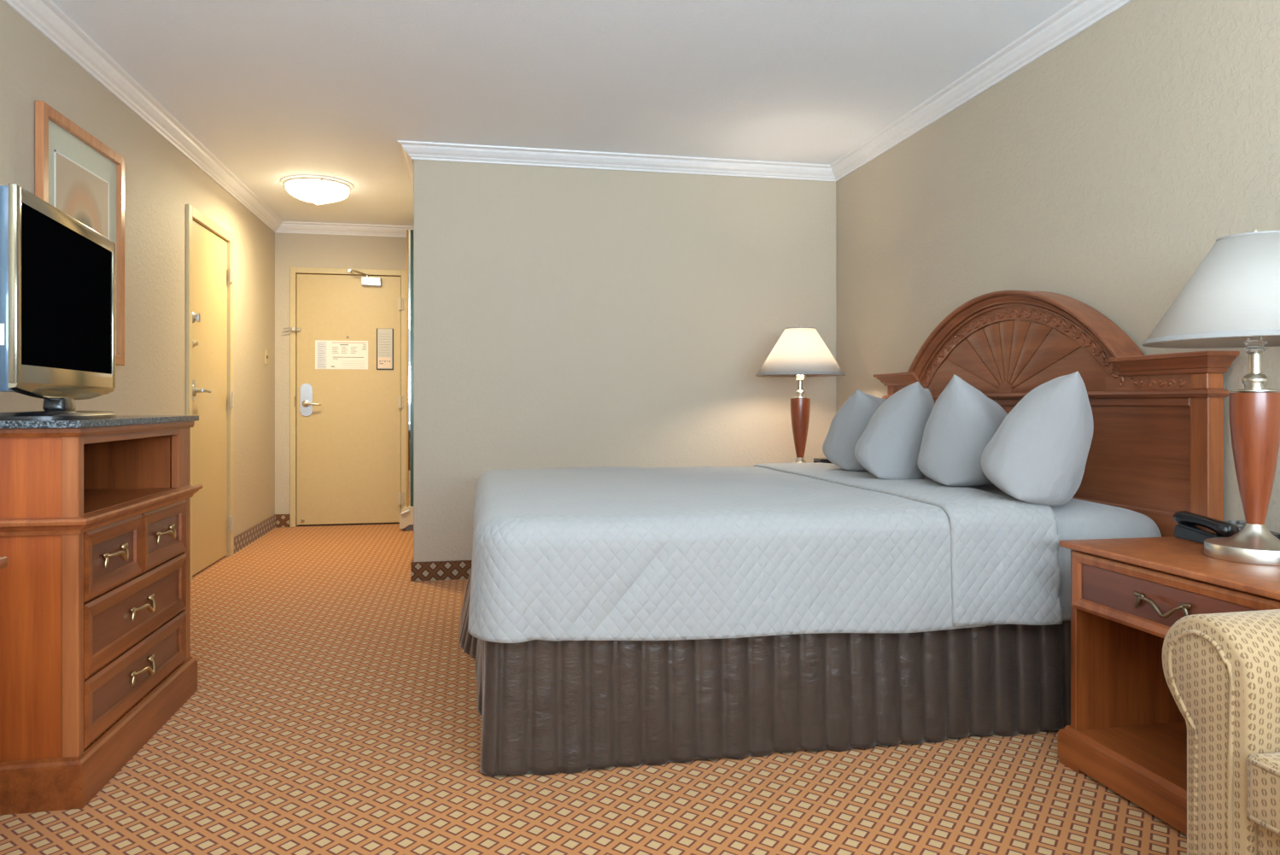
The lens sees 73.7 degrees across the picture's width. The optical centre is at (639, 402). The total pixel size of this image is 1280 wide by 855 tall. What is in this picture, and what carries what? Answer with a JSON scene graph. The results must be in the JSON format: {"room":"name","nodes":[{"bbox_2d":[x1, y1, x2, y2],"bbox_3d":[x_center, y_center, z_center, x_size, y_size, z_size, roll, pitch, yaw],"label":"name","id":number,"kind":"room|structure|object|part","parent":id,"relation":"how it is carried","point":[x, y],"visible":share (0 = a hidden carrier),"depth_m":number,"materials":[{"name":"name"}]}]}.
{"room":"hotel room","nodes":[
{"label":"hotel room","id":0,"kind":"room"},
{"bbox_2d":[0,0,274,536],"bbox_3d":[-2.131,-0.225,2.475,0.100,2.440,9.070,0,0,-11],"label":"wall","id":1,"kind":"structure","parent":0,"point":[160,180],"depth_m":4.26,"materials":[{"name":"paint"}]},
{"bbox_2d":[35,99,124,365],"bbox_3d":[-2.254,-0.634,3.465,0.029,0.932,0.740,0,0,-11],"label":"framed picture","id":2,"kind":"object","parent":1,"relation":"attached to","point":[78,174],"visible":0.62,"depth_m":3.48,"materials":[{"name":"brown wood"}]},
{"bbox_2d":[56,152,108,239],"bbox_3d":[-2.258,-0.634,3.464,0.003,0.632,0.470,0,0,-11],"label":"print","id":3,"kind":"object","parent":2,"relation":"attached to","point":[82,192],"depth_m":3.45},
{"bbox_2d":[186,204,233,580],"bbox_3d":[-2.621,-0.055,5.170,0.153,2.100,0.895,0,0,-11],"label":"door","id":4,"kind":"structure","parent":1,"relation":"in","point":[209,246],"depth_m":5.17,"materials":[{"name":"paint"}]},
{"bbox_3d":[-2.527,-0.075,4.923,0.062,0.120,0.175,0,0,-11],"label":"lever handle","id":5,"kind":"part","parent":4,"relation":"part of","materials":[{"name":"metal"}]},
{"bbox_2d":[233,514,275,553],"bbox_3d":[-2.075,0.943,2.480,0.012,0.105,8.858,0,0,-11],"label":"baseboard","id":6,"kind":"structure","parent":1,"relation":"attached to","point":[245,538],"depth_m":6.15,"materials":[{"name":"carpet"}]},
{"bbox_2d":[264,349,268,364],"bbox_3d":[-2.859,-0.352,6.541,0.014,0.115,0.070,0,0,-11],"label":"light switch","id":7,"kind":"object","parent":1,"relation":"attached to","point":[265,350],"visible":1,"depth_m":6.52,"materials":[{"name":"plastic"}]},
{"bbox_2d":[274,232,406,526],"bbox_3d":[-1.086,-0.225,7.246,3.764,2.440,0.100,0,0,-11],"label":"wall","id":8,"kind":"structure","parent":0,"point":[291,249],"depth_m":6.86,"materials":[{"name":"paint"}]},
{"bbox_2d":[275,514,289,527],"bbox_3d":[-2.868,0.943,6.844,0.112,0.105,0.012,0,0,-11],"label":"baseboard","id":9,"kind":"structure","parent":8,"relation":"attached to","point":[282,520],"depth_m":6.84,"materials":[{"name":"carpet"}]},
{"bbox_2d":[282,266,406,526],"bbox_3d":[-2.382,-0.049,6.909,0.949,2.088,0.258,0,0,-11],"label":"door","id":10,"kind":"structure","parent":8,"relation":"in","point":[348,426],"depth_m":6.95,"materials":[{"name":"paint"}]},
{"bbox_3d":[-2.690,-0.027,6.884,0.092,0.262,0.011,0,0,-11],"label":"lock plate","id":11,"kind":"part","parent":10,"relation":"part of","materials":[{"name":"silver metal"}]},
{"bbox_3d":[-2.637,0.005,6.853,0.150,0.054,0.069,0,0,-11],"label":"lever handle","id":12,"kind":"part","parent":10,"relation":"part of","materials":[{"name":"silver metal"}]},
{"bbox_2d":[315,339,368,369],"bbox_3d":[-2.422,-0.392,6.938,0.411,0.233,0.004,0,0,-11],"label":"notice","id":13,"kind":"object","parent":10,"relation":"attached to","point":[329,354],"visible":1,"depth_m":6.94,"materials":[{"name":"paper"}]},
{"bbox_3d":[-2.276,-1.055,6.873,0.162,0.060,0.147,0,0,-11],"label":"closer arm","id":14,"kind":"part","parent":10,"relation":"part of","materials":[{"name":"silver metal"}]},
{"bbox_2d":[376,328,393,369],"bbox_3d":[-2.090,-0.442,7.000,0.135,0.338,0.009,0,0,-11],"label":"card","id":15,"kind":"object","parent":10,"relation":"attached to","point":[384,336],"visible":1,"depth_m":7.00,"materials":[{"name":"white paper"}]},
{"bbox_3d":[-2.092,-0.332,6.996,0.107,0.086,0.001,0,0,-11],"label":"panel","id":16,"kind":"part","parent":15,"relation":"part of","materials":[{"name":"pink paper"}]},
{"bbox_2d":[51,0,1074,226],"bbox_3d":[-0.234,-1.495,2.842,3.964,0.100,9.070,0,0,-11],"label":"ceiling","id":17,"kind":"structure","parent":0,"point":[274,90],"depth_m":3.73,"materials":[{"name":"white paint"}]},
{"bbox_2d":[280,174,353,206],"bbox_3d":[-2.121,-1.369,5.619,0.450,0.151,0.450,0,0,-11],"label":"ceiling light","id":18,"kind":"object","parent":17,"relation":"attached to","point":[317,189],"visible":1,"depth_m":5.50,"materials":[{"name":"beige glass"}]},
{"bbox_3d":[-2.121,-1.369,5.619,0.384,0.124,0.384,0,0,-11],"label":"lamp shade","id":19,"kind":"part","parent":18,"relation":"part of","materials":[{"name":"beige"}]},
{"bbox_3d":[-2.121,-1.438,5.619,0.450,0.013,0.450,0,0,-11],"label":"ceiling plate","id":20,"kind":"part","parent":18,"relation":"part of","materials":[{"name":"white glass"}]},
{"bbox_2d":[0,523,1186,854],"bbox_3d":[-0.177,1.045,2.548,3.964,0.100,9.670,0,0,-11],"label":"floor","id":21,"kind":"structure","parent":0,"point":[333,708],"depth_m":2.27,"materials":[{"name":"carpet"}]},
{"bbox_2d":[0,555,7,568],"bbox_3d":[-1.428,0.639,1.016,0.715,0.711,1.037,0,0,-11],"label":"writing desk","id":22,"kind":"object","parent":21,"relation":"on","point":[3,559],"visible":1,"depth_m":1.57,"materials":[{"name":"brown wood"}]},
{"bbox_2d":[0,414,203,815],"bbox_3d":[-1.750,0.518,2.466,0.637,0.953,0.922,0,0,-11],"label":"dresser","id":23,"kind":"object","parent":21,"relation":"on","point":[95,513],"visible":1,"depth_m":2.15,"materials":[{"name":"brown wood"}]},
{"bbox_3d":[-1.682,0.487,2.069,0.587,0.815,0.022,0,0,-11],"label":"panel","id":24,"kind":"part","parent":23,"relation":"part of","materials":[{"name":"brown wood"}]},
{"bbox_2d":[0,183,116,420],"bbox_3d":[-1.598,-0.235,2.351,0.210,0.553,0.770,0,0,-17],"label":"television","id":25,"kind":"object","parent":23,"relation":"on","point":[57,273],"visible":1,"depth_m":2.22,"materials":[{"name":"black plastic"}]},
{"bbox_3d":[-1.409,0.485,2.122,0.037,0.810,0.033,0,0,-11],"label":"corner post","id":26,"kind":"part","parent":23,"relation":"part of","materials":[{"name":"brown wood"}]},
{"bbox_3d":[-1.753,0.072,2.471,0.600,0.022,0.868,0,0,-11],"label":"rail","id":27,"kind":"part","parent":23,"relation":"part of","materials":[{"name":"brown wood"}]},
{"bbox_3d":[-1.743,0.302,2.473,0.621,0.042,0.910,0,0,-11],"label":"waist moulding","id":28,"kind":"part","parent":23,"relation":"part of","materials":[{"name":"brown wood"}]},
{"bbox_3d":[-1.440,0.412,2.327,0.006,0.100,0.295,0,0,-11],"label":"panel","id":29,"kind":"part","parent":23,"relation":"part of","materials":[{"name":"brown wood"}]},
{"bbox_3d":[-1.434,0.412,2.328,0.018,0.178,0.373,0,0,-11],"label":"drawer","id":30,"kind":"part","parent":23,"relation":"part of","materials":[{"name":"brown wood"}]},
{"bbox_3d":[-1.421,0.415,2.331,0.031,0.047,0.155,0,0,-11],"label":"handle","id":31,"kind":"part","parent":23,"relation":"part of","materials":[{"name":"gold metal"}]},
{"bbox_2d":[83,487,176,514],"bbox_3d":[-1.751,0.289,2.472,0.565,0.021,0.796,0,0,-11],"label":"shelf","id":32,"kind":"object","parent":23,"relation":"attached to","point":[96,499],"depth_m":2.57,"materials":[{"name":"brown wood"}]},
{"bbox_3d":[-1.480,0.084,2.525,0.022,0.038,0.800,0,0,-11],"label":"rail","id":33,"kind":"part","parent":23,"relation":"part of","materials":[{"name":"brown wood"}]},
{"bbox_3d":[-1.471,0.785,2.517,0.018,0.169,0.758,0,0,-11],"label":"drawer","id":34,"kind":"part","parent":23,"relation":"part of","materials":[{"name":"brown wood"}]},
{"bbox_3d":[-1.471,0.601,2.517,0.018,0.188,0.758,0,0,-11],"label":"drawer","id":35,"kind":"part","parent":23,"relation":"part of","materials":[{"name":"brown wood"}]},
{"bbox_3d":[-1.477,0.785,2.516,0.006,0.091,0.680,0,0,-11],"label":"panel","id":36,"kind":"part","parent":23,"relation":"part of","materials":[{"name":"brown wood"}]},
{"bbox_3d":[-1.477,0.601,2.516,0.006,0.110,0.680,0,0,-11],"label":"panel","id":37,"kind":"part","parent":23,"relation":"part of","materials":[{"name":"brown wood"}]},
{"bbox_3d":[-1.458,0.787,2.520,0.031,0.048,0.174,0,0,-11],"label":"handle","id":38,"kind":"part","parent":23,"relation":"part of","materials":[{"name":"gold metal"}]},
{"bbox_3d":[-1.458,0.602,2.520,0.031,0.048,0.174,0,0,-11],"label":"handle","id":39,"kind":"part","parent":23,"relation":"part of","materials":[{"name":"gold metal"}]},
{"bbox_3d":[-1.513,0.412,2.702,0.006,0.100,0.301,0,0,-11],"label":"panel","id":40,"kind":"part","parent":23,"relation":"part of","materials":[{"name":"brown wood"}]},
{"bbox_3d":[-1.507,0.412,2.704,0.018,0.178,0.379,0,0,-11],"label":"drawer","id":41,"kind":"part","parent":23,"relation":"part of","materials":[{"name":"brown wood"}]},
{"bbox_3d":[-1.494,0.415,2.706,0.031,0.047,0.155,0,0,-11],"label":"handle","id":42,"kind":"part","parent":23,"relation":"part of","materials":[{"name":"gold metal"}]},
{"bbox_3d":[-1.549,0.485,2.882,0.023,0.810,0.117,0,0,-11],"label":"corner post","id":43,"kind":"part","parent":23,"relation":"part of","materials":[{"name":"brown wood"}]},
{"bbox_2d":[399,504,413,531],"bbox_3d":[-1.785,0.903,6.806,0.231,0.184,0.359,0,0,-11],"label":"baseboard heater","id":44,"kind":"object","parent":21,"relation":"on","point":[406,514],"visible":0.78,"depth_m":6.64,"materials":[{"name":"beige metal"}]},
{"bbox_2d":[872,290,1239,537],"bbox_3d":[1.482,0.272,3.488,0.112,1.446,2.095,0,0,-11],"label":"headboard","id":45,"kind":"object","parent":21,"relation":"on","point":[1156,451],"visible":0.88,"depth_m":2.91,"materials":[{"name":"brown wood"}]},
{"bbox_3d":[1.321,-0.120,4.319,0.109,0.061,0.402,0,0,-11],"label":"shoulder cornice","id":46,"kind":"part","parent":45,"relation":"part of","materials":[{"name":"brown wood"}]},
{"bbox_3d":[1.491,-0.189,3.482,0.010,0.288,1.255,0,0,-11],"label":"sunburst panel","id":47,"kind":"part","parent":45,"relation":"part of","materials":[{"name":"brown wood"}]},
{"bbox_3d":[1.483,-0.271,3.480,0.110,0.361,1.384,0,0,-11],"label":"arch cornice","id":48,"kind":"part","parent":45,"relation":"part of","materials":[{"name":"brown wood"}]},
{"bbox_3d":[1.498,-0.029,3.491,0.076,0.024,2.029,0,0,-11],"label":"moulding","id":49,"kind":"part","parent":45,"relation":"part of","materials":[{"name":"brown wood"}]},
{"bbox_3d":[1.493,-0.005,3.490,0.019,0.030,1.853,0,0,-11],"label":"rail","id":50,"kind":"part","parent":45,"relation":"part of","materials":[{"name":"brown wood"}]},
{"bbox_3d":[1.515,0.235,3.494,0.042,1.280,1.985,0,0,-11],"label":"panel","id":51,"kind":"part","parent":45,"relation":"part of","materials":[{"name":"brown wood"}]},
{"bbox_3d":[1.493,0.388,3.490,0.019,0.095,1.853,0,0,-11],"label":"rail","id":52,"kind":"part","parent":45,"relation":"part of","materials":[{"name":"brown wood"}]},
{"bbox_3d":[1.644,-0.120,2.649,0.109,0.061,0.387,0,0,-11],"label":"shoulder cornice","id":53,"kind":"part","parent":45,"relation":"part of","materials":[{"name":"brown wood"}]},
{"bbox_2d":[1057,536,1279,835],"bbox_3d":[1.511,0.688,2.089,0.593,0.615,0.692,0,0,-11],"label":"nightstand","id":54,"kind":"object","parent":21,"relation":"on","point":[1127,730],"visible":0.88,"depth_m":2.23,"materials":[{"name":"brown wood"}]},
{"bbox_3d":[1.466,0.686,2.399,0.563,0.577,0.022,0,0,-11],"label":"panel","id":55,"kind":"part","parent":54,"relation":"part of","materials":[{"name":"brown wood"}]},
{"bbox_2d":[1078,721,1186,789],"bbox_3d":[1.512,0.902,2.089,0.531,0.015,0.604,0,0,-11],"label":"shelf","id":56,"kind":"object","parent":54,"relation":"attached to","point":[1158,750],"depth_m":2.23,"materials":[{"name":"brown wood"}]},
{"bbox_3d":[1.236,0.483,2.036,0.031,0.048,0.174,0,0,-11],"label":"handle","id":57,"kind":"part","parent":54,"relation":"part of","materials":[{"name":"gold metal"}]},
{"bbox_3d":[1.254,0.482,2.039,0.006,0.106,0.576,0,0,-11],"label":"panel","id":58,"kind":"part","parent":54,"relation":"part of","materials":[{"name":"brown wood"}]},
{"bbox_3d":[1.249,0.482,2.038,0.018,0.154,0.624,0,0,-11],"label":"drawer","id":59,"kind":"part","parent":54,"relation":"part of","materials":[{"name":"brown wood"}]},
{"bbox_2d":[1142,227,1279,565],"bbox_3d":[1.510,-0.025,2.095,0.479,0.810,0.479,0,0,-11],"label":"table lamp","id":60,"kind":"object","parent":54,"relation":"on","point":[1231,299],"visible":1,"depth_m":2.05,"materials":[{"name":"white fabric"}]},
{"bbox_3d":[1.510,-0.279,2.095,0.479,0.258,0.479,0,0,-11],"label":"shade trim","id":61,"kind":"part","parent":60,"relation":"part of","materials":[{"name":"white fabric"}]},
{"bbox_3d":[1.510,-0.278,2.095,0.476,0.256,0.476,0,0,-11],"label":"lamp shade","id":62,"kind":"part","parent":60,"relation":"part of","materials":[{"name":"fabric"}]},
{"bbox_2d":[1173,510,1279,543],"bbox_3d":[1.619,0.342,2.344,0.209,0.074,0.204,0,0,-3],"label":"telephone","id":63,"kind":"object","parent":54,"relation":"on","point":[1191,526],"visible":0.66,"depth_m":2.34,"materials":[{"name":"black plastic"}]},
{"bbox_2d":[1162,608,1279,854],"bbox_3d":[1.425,0.535,1.126,0.812,0.920,1.034,0,0,-11],"label":"armchair","id":64,"kind":"object","parent":21,"relation":"on","point":[1222,670],"visible":1,"depth_m":1.42,"materials":[{"name":"fabric"}]},
{"bbox_2d":[1246,751,1279,835],"bbox_3d":[1.329,0.614,1.108,0.610,0.113,0.654,0,0,-11],"label":"seat cushion","id":65,"kind":"object","parent":64,"relation":"on","point":[1263,768],"depth_m":1.34,"materials":[{"name":"fabric"}]},
{"bbox_3d":[1.391,0.793,1.120,0.683,0.264,0.654,0,0,-11],"label":"seat","id":66,"kind":"part","parent":64,"relation":"part of","materials":[{"name":"fabric"}]},
{"bbox_3d":[0.452,0.678,3.347,2.020,0.635,1.700,0,0,-11],"label":"bed","id":67,"kind":"object","parent":21,"relation":"on","visible":0},
{"bbox_2d":[458,567,1070,775],"bbox_3d":[0.373,0.792,3.317,2.127,0.405,1.823,0,0,-11],"label":"bed skirt","id":68,"kind":"object","parent":67,"relation":"on","point":[546,707],"visible":0.51,"depth_m":2.41,"materials":[{"name":"brown fabric"}]},
{"bbox_2d":[467,462,1063,642],"bbox_3d":[0.224,0.475,3.283,1.726,0.369,1.891,0,0,-11],"label":"coverlet","id":69,"kind":"object","parent":67,"relation":"on","point":[577,553],"visible":1,"depth_m":2.43,"materials":[{"name":"white fabric"}]},
{"bbox_2d":[923,475,1161,625],"bbox_3d":[1.139,0.486,3.469,0.636,0.347,1.806,0,0,-11],"label":"sheet","id":70,"kind":"object","parent":67,"relation":"on","point":[1077,519],"visible":0.08,"depth_m":2.62,"materials":[{"name":"white fabric"}]},
{"bbox_2d":[822,389,886,471],"bbox_3d":[1.043,0.122,3.887,0.350,0.361,0.488,0,0,33],"label":"pillow","id":71,"kind":"object","parent":70,"relation":"on","point":[850,421],"visible":0.54,"depth_m":3.71,"materials":[{"name":"white fabric"}]},
{"bbox_2d":[854,381,935,479],"bbox_3d":[1.048,0.118,3.484,0.317,0.399,0.447,0,0,24],"label":"pillow","id":72,"kind":"object","parent":70,"relation":"on","point":[889,447],"visible":0.71,"depth_m":3.29,"materials":[{"name":"white fabric"}]},
{"bbox_2d":[917,374,1007,485],"bbox_3d":[1.224,0.098,3.169,0.321,0.397,0.486,0,0,43],"label":"pillow","id":73,"kind":"object","parent":70,"relation":"on","point":[962,420],"visible":0.69,"depth_m":2.98,"materials":[{"name":"white fabric"}]},
{"bbox_2d":[980,371,1093,506],"bbox_3d":[1.270,0.113,2.746,0.326,0.411,0.466,0,0,24],"label":"pillow","id":74,"kind":"object","parent":70,"relation":"on","point":[1038,452],"visible":1,"depth_m":2.55,"materials":[{"name":"white fabric"}]},
{"bbox_3d":[0.994,0.688,4.765,0.593,0.615,0.692,0,0,-11],"label":"nightstand","id":75,"kind":"object","parent":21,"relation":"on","visible":0},
{"bbox_2d":[755,324,845,462],"bbox_3d":[0.873,-0.025,4.650,0.479,0.810,0.479,0,0,-11],"label":"table lamp","id":76,"kind":"object","parent":75,"relation":"on","point":[800,352],"visible":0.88,"depth_m":4.55,"materials":[{"name":"beige fabric"}]},
{"bbox_3d":[0.873,-0.279,4.650,0.479,0.258,0.479,0,0,-11],"label":"shade trim","id":77,"kind":"part","parent":76,"relation":"part of","materials":[{"name":"white fabric"}]},
{"bbox_3d":[0.873,-0.278,4.650,0.476,0.256,0.476,0,0,-11],"label":"lamp shade","id":78,"kind":"part","parent":76,"relation":"part of","materials":[{"name":"fabric"}]},
{"bbox_2d":[813,457,833,463],"bbox_3d":[1.038,0.343,4.754,0.116,0.072,0.100,0,0,-11],"label":"clock radio","id":79,"kind":"object","parent":75,"relation":"on","point":[815,459],"visible":0.24,"depth_m":4.71,"materials":[{"name":"black plastic"}]},
{"bbox_2d":[413,159,836,561],"bbox_3d":[-0.249,-0.225,6.170,2.530,2.440,2.330,0,0,-11],"label":"wall","id":80,"kind":"structure","parent":0,"point":[564,317],"depth_m":4.99,"materials":[{"name":"paint"}]},
{"bbox_2d":[406,229,413,506],"bbox_3d":[-1.746,-0.275,6.732,0.183,2.170,0.038,0,0,-11],"label":"mirror panel","id":81,"kind":"object","parent":80,"relation":"attached to","point":[409,232],"visible":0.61,"depth_m":6.71,"materials":[{"name":"white metal"}]},
{"bbox_3d":[-1.830,-0.275,6.717,0.013,2.170,0.035,0,0,-11],"label":"rail","id":82,"kind":"part","parent":81,"relation":"part of","materials":[{"name":"silver metal"}]},
{"bbox_2d":[410,558,471,581],"bbox_3d":[-0.216,0.943,5.931,2.529,0.105,1.872,0,0,-11],"label":"baseboard","id":83,"kind":"structure","parent":80,"relation":"attached to","point":[452,569],"depth_m":4.80,"materials":[{"name":"carpet"}]},
{"bbox_2d":[836,0,1279,532],"bbox_3d":[1.663,-0.225,3.209,0.100,2.440,9.070,0,0,-11],"label":"wall","id":84,"kind":"structure","parent":0,"point":[1101,172],"depth_m":3.11,"materials":[{"name":"paint"}]},
{"bbox_2d":[2,0,1133,237],"bbox_3d":[-0.234,-1.405,2.842,3.764,0.080,8.870,0,0,-11],"label":"trim","id":85,"kind":"structure","parent":84,"relation":"attached to","point":[45,16],"depth_m":4.59,"materials":[{"name":"white paint"}]}
]}

